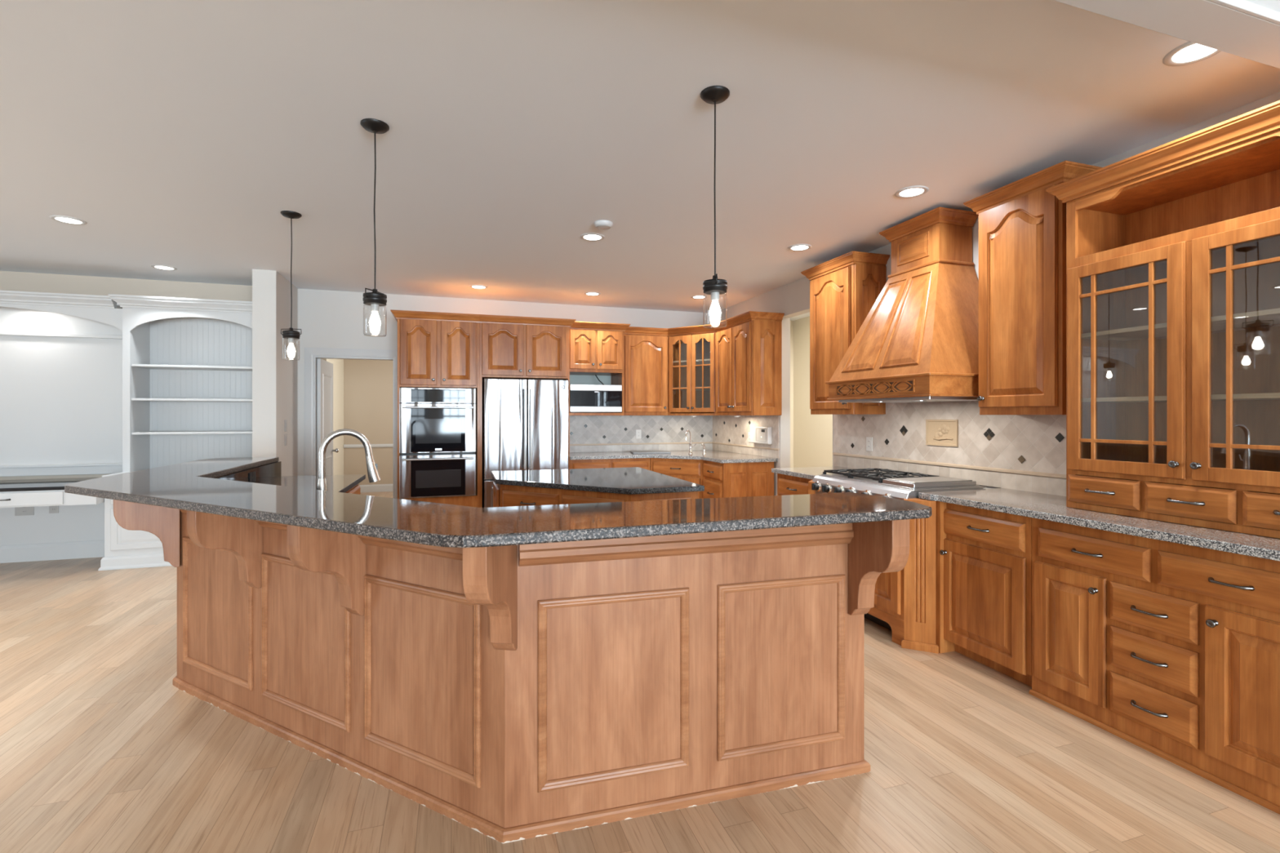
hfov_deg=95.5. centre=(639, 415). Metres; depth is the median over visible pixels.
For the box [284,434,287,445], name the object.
switch
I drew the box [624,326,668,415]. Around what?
upper cabinet
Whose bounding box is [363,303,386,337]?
glass jar
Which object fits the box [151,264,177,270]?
recessed light
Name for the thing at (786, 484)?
base cabinet
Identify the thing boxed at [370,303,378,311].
socket
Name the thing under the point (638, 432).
outlet
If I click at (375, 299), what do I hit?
pendant lamp
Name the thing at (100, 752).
floor
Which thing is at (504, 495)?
base cabinet
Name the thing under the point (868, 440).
outlet
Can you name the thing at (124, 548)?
base cabinet
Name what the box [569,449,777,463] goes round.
countertop
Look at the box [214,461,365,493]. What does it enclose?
countertop
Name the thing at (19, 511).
outlet
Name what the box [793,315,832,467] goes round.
wall
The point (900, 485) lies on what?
cooktop
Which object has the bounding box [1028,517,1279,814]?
base cabinet
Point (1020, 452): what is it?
tile backsplash
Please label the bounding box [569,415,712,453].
tile backsplash
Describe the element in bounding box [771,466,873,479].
countertop
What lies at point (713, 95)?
pendant lamp
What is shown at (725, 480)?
base cabinet
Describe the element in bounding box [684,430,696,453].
bar faucet
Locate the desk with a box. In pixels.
[0,477,104,563]
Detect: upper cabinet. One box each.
[569,321,630,415]
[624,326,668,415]
[667,324,716,415]
[712,311,784,415]
[800,250,889,414]
[963,160,1102,414]
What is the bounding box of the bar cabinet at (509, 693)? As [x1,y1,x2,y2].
[113,467,909,843]
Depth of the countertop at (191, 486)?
1.93 m
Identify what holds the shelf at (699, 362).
attached to the upper cabinet at (691, 350)
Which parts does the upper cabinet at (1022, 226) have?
knob, door, crown moulding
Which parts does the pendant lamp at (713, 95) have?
jar lid, cord, bulb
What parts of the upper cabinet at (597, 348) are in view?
door, panel, crown moulding, door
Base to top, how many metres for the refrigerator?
1.768 m
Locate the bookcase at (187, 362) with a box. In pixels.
[108,293,252,472]
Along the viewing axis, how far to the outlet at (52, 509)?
5.53 m
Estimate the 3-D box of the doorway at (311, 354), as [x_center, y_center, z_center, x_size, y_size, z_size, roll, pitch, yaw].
[-3.175,0.318,6.490,0.990,2.110,0.154,0,0,-18]
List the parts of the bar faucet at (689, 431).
spout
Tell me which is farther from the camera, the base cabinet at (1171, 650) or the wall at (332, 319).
the wall at (332, 319)
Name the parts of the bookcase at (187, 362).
crown moulding, arched rail, shelf, shelf, shelf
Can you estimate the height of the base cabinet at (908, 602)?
0.876 m
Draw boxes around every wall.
[0,271,712,479]
[320,358,343,475]
[343,359,392,484]
[712,91,1279,495]
[790,320,793,467]
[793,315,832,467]
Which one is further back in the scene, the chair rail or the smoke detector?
the chair rail
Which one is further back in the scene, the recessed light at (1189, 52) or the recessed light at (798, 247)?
the recessed light at (798, 247)
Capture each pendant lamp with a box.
[280,210,302,360]
[360,118,389,337]
[700,85,729,328]
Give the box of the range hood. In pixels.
[825,206,978,403]
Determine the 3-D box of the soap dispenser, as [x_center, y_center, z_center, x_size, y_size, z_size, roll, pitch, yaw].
[0.750,0.393,6.889,0.040,0.132,0.094,0,0,27]
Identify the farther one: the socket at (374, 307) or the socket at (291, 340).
the socket at (291, 340)
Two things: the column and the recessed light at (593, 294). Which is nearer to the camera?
the column
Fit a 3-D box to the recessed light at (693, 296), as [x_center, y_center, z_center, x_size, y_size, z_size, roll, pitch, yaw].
[0.681,-1.367,6.708,0.188,0.007,0.188,0,0,-18]
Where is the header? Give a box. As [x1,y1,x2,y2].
[1053,0,1279,68]
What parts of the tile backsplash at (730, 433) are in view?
stone rail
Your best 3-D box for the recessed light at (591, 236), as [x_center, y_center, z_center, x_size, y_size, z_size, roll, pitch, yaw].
[-0.364,-1.367,4.455,0.188,0.007,0.188,0,0,-18]
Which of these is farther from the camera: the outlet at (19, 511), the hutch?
the outlet at (19, 511)
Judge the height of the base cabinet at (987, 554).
0.878 m
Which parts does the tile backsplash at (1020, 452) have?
stone rail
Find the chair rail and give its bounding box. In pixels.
[343,444,392,448]
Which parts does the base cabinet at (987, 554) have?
knob, handle, drawer, door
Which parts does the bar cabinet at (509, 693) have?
frieze moulding, panel moulding, frieze moulding, panel moulding, frieze moulding, panel moulding, shoe moulding, panel moulding, frieze moulding, panel moulding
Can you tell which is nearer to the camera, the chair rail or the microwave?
the microwave
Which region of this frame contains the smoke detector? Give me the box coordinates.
[593,220,613,230]
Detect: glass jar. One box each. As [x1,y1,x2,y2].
[282,337,299,360]
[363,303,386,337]
[703,292,727,328]
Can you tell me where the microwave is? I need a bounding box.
[569,384,622,412]
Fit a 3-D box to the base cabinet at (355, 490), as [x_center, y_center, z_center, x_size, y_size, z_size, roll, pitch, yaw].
[-1.093,0.934,3.105,4.045,0.878,1.388,0,0,29]
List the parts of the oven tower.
door, crown moulding, door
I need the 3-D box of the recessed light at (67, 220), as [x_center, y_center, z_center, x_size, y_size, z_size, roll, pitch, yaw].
[-4.001,-1.367,4.070,0.188,0.007,0.188,0,0,-18]
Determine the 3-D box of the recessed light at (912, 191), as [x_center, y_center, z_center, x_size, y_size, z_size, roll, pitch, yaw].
[1.663,-1.367,3.557,0.188,0.007,0.188,0,0,-18]
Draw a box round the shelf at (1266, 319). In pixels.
[1080,307,1279,340]
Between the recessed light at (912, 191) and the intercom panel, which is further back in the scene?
the intercom panel
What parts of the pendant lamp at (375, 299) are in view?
jar lid, cord, bulb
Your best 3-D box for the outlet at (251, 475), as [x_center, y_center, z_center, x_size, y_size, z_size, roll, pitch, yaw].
[-2.505,0.401,3.760,0.008,0.074,0.116,0,0,-18]
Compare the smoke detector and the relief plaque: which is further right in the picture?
the relief plaque
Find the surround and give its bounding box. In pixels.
[479,314,576,507]
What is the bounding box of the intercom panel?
[750,426,771,444]
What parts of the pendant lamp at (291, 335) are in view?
bulb, jar lid, cord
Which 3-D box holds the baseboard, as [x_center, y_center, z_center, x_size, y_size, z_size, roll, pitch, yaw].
[-3.620,1.306,10.800,3.395,0.135,0.016,0,0,-18]
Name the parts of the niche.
crown moulding, rail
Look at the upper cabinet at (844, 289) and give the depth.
4.75 m
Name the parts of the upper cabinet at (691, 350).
door, crown moulding, door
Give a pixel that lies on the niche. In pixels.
(61, 354)
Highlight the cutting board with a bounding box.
[631,450,671,453]
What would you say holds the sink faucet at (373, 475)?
on the countertop at (269, 473)
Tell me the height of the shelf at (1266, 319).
0.019 m
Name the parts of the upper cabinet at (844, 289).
door, crown moulding, panel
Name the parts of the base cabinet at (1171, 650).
door, handle, knob, drawer, handle, handle, handle, shoe moulding, drawer, drawer, drawer, knob, drawer, handle, door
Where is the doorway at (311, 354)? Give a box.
[304,347,397,498]
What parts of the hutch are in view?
handle, drawer, door, crown moulding, knob, handle, drawer, knob, door, drawer, handle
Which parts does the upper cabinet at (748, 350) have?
door, door, crown moulding, panel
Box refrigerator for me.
[482,377,568,507]
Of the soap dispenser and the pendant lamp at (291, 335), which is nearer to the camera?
the pendant lamp at (291, 335)
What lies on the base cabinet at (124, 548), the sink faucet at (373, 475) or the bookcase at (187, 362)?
the bookcase at (187, 362)
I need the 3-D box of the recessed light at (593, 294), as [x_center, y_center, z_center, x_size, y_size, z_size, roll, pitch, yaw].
[-0.534,-1.367,6.534,0.188,0.007,0.188,0,0,-18]
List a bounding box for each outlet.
[14,506,34,515]
[48,505,58,513]
[248,471,255,482]
[635,429,641,438]
[866,436,872,451]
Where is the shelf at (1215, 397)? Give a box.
[1080,392,1279,402]
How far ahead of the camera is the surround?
6.32 m
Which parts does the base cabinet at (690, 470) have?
drawer, door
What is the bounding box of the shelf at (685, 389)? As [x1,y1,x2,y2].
[672,388,710,391]
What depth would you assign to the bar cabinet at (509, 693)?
2.08 m
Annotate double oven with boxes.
[399,387,475,498]
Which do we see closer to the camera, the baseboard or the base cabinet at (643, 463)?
the base cabinet at (643, 463)
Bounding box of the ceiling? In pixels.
[0,0,1279,320]
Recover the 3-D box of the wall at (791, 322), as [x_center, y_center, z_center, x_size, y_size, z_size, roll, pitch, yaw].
[1.606,0.002,8.249,1.250,2.743,0.100,0,0,-18]
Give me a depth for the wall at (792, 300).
6.04 m
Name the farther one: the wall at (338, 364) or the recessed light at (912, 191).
the wall at (338, 364)
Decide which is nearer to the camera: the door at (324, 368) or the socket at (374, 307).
the socket at (374, 307)
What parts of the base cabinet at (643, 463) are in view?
drawer, drawer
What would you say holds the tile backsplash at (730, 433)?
attached to the wall at (792, 300)
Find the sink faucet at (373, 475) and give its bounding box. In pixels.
[316,428,380,490]
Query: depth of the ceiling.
2.75 m
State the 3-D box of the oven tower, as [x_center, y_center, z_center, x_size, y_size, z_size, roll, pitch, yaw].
[-2.221,0.151,6.355,0.870,2.444,0.720,0,0,-18]
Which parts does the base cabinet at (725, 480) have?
drawer, drawer, panel, panel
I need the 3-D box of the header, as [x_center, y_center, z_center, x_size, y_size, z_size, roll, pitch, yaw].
[-1.722,-1.308,0.657,9.530,0.123,0.243,0,0,-18]
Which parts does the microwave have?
door glass, trim, trim, control panel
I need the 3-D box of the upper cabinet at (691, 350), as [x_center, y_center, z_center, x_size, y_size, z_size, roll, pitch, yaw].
[0.722,-0.537,7.220,0.804,1.070,0.892,0,0,-18]
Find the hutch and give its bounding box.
[1045,100,1279,538]
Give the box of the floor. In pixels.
[0,491,1279,852]
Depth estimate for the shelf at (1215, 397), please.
2.58 m
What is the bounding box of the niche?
[0,290,122,476]
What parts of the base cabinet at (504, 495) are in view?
door, handle, drawer, drawer, drawer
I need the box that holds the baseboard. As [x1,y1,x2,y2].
[359,484,392,493]
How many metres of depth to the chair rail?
10.36 m
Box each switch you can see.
[284,420,287,431]
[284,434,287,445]
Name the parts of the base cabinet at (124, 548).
plinth moulding, drawer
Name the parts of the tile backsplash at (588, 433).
stone rail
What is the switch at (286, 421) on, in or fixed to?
attached to the column
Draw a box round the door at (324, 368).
[316,358,338,475]
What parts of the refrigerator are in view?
freezer drawer, door, handle, handle, door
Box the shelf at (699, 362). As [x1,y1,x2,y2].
[672,359,710,366]
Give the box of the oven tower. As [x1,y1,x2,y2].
[390,309,479,507]
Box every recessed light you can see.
[49,215,87,225]
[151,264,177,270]
[469,284,488,288]
[580,232,604,240]
[584,292,600,296]
[690,295,706,298]
[787,244,811,251]
[894,185,928,198]
[1162,41,1221,66]
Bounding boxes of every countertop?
[64,457,932,547]
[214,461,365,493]
[490,466,704,494]
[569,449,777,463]
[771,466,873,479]
[918,488,1279,561]
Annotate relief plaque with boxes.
[925,419,958,446]
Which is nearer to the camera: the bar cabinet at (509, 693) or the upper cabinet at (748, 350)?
the bar cabinet at (509, 693)
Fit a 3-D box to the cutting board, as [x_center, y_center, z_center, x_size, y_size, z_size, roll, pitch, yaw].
[0.128,0.450,7.149,0.460,0.018,0.320,0,0,-6]
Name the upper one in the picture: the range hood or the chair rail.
the range hood
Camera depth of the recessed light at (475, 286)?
6.17 m
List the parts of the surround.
door, crown moulding, door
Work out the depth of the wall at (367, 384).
10.41 m
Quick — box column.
[252,269,297,475]
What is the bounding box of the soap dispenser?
[701,443,706,454]
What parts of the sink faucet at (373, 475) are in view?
spout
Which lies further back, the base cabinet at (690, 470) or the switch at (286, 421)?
the base cabinet at (690, 470)
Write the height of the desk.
0.765 m
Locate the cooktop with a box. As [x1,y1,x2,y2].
[811,468,986,500]
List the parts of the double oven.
oven door, oven door, control panel, handle, door glass, handle, door glass, control glass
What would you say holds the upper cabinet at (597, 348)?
attached to the wall at (332, 319)
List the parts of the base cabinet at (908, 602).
door, filler panel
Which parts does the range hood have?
slope panel, band moulding, slope panel, chimney panel, crown moulding, chimney moulding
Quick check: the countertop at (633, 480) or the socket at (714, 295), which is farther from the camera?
the countertop at (633, 480)
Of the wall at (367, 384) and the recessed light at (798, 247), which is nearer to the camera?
the recessed light at (798, 247)
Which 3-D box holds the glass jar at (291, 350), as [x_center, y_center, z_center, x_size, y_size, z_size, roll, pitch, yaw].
[-2.367,-0.449,3.945,0.100,0.148,0.100,0,0,-3]
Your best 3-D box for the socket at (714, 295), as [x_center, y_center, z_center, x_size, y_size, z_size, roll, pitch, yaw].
[0.320,-0.506,2.474,0.036,0.033,0.036,0,0,2]
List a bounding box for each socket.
[288,337,294,343]
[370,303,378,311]
[711,291,719,301]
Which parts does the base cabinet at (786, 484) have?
drawer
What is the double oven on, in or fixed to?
in the oven tower
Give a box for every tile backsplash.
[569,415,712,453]
[711,415,779,458]
[832,400,1066,496]
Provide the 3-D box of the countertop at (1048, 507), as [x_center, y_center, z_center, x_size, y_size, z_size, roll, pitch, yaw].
[2.256,0.477,2.743,0.675,0.036,1.765,0,0,-18]
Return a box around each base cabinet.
[97,468,172,570]
[345,484,359,494]
[493,481,697,506]
[569,457,649,470]
[649,457,702,498]
[702,460,773,498]
[777,473,812,495]
[808,480,955,653]
[939,502,1031,687]
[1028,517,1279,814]
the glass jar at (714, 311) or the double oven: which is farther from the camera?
the double oven
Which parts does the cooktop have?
knob, knob, knob, knob, plate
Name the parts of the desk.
drawer, skirting, panel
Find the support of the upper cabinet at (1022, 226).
attached to the wall at (792, 300)

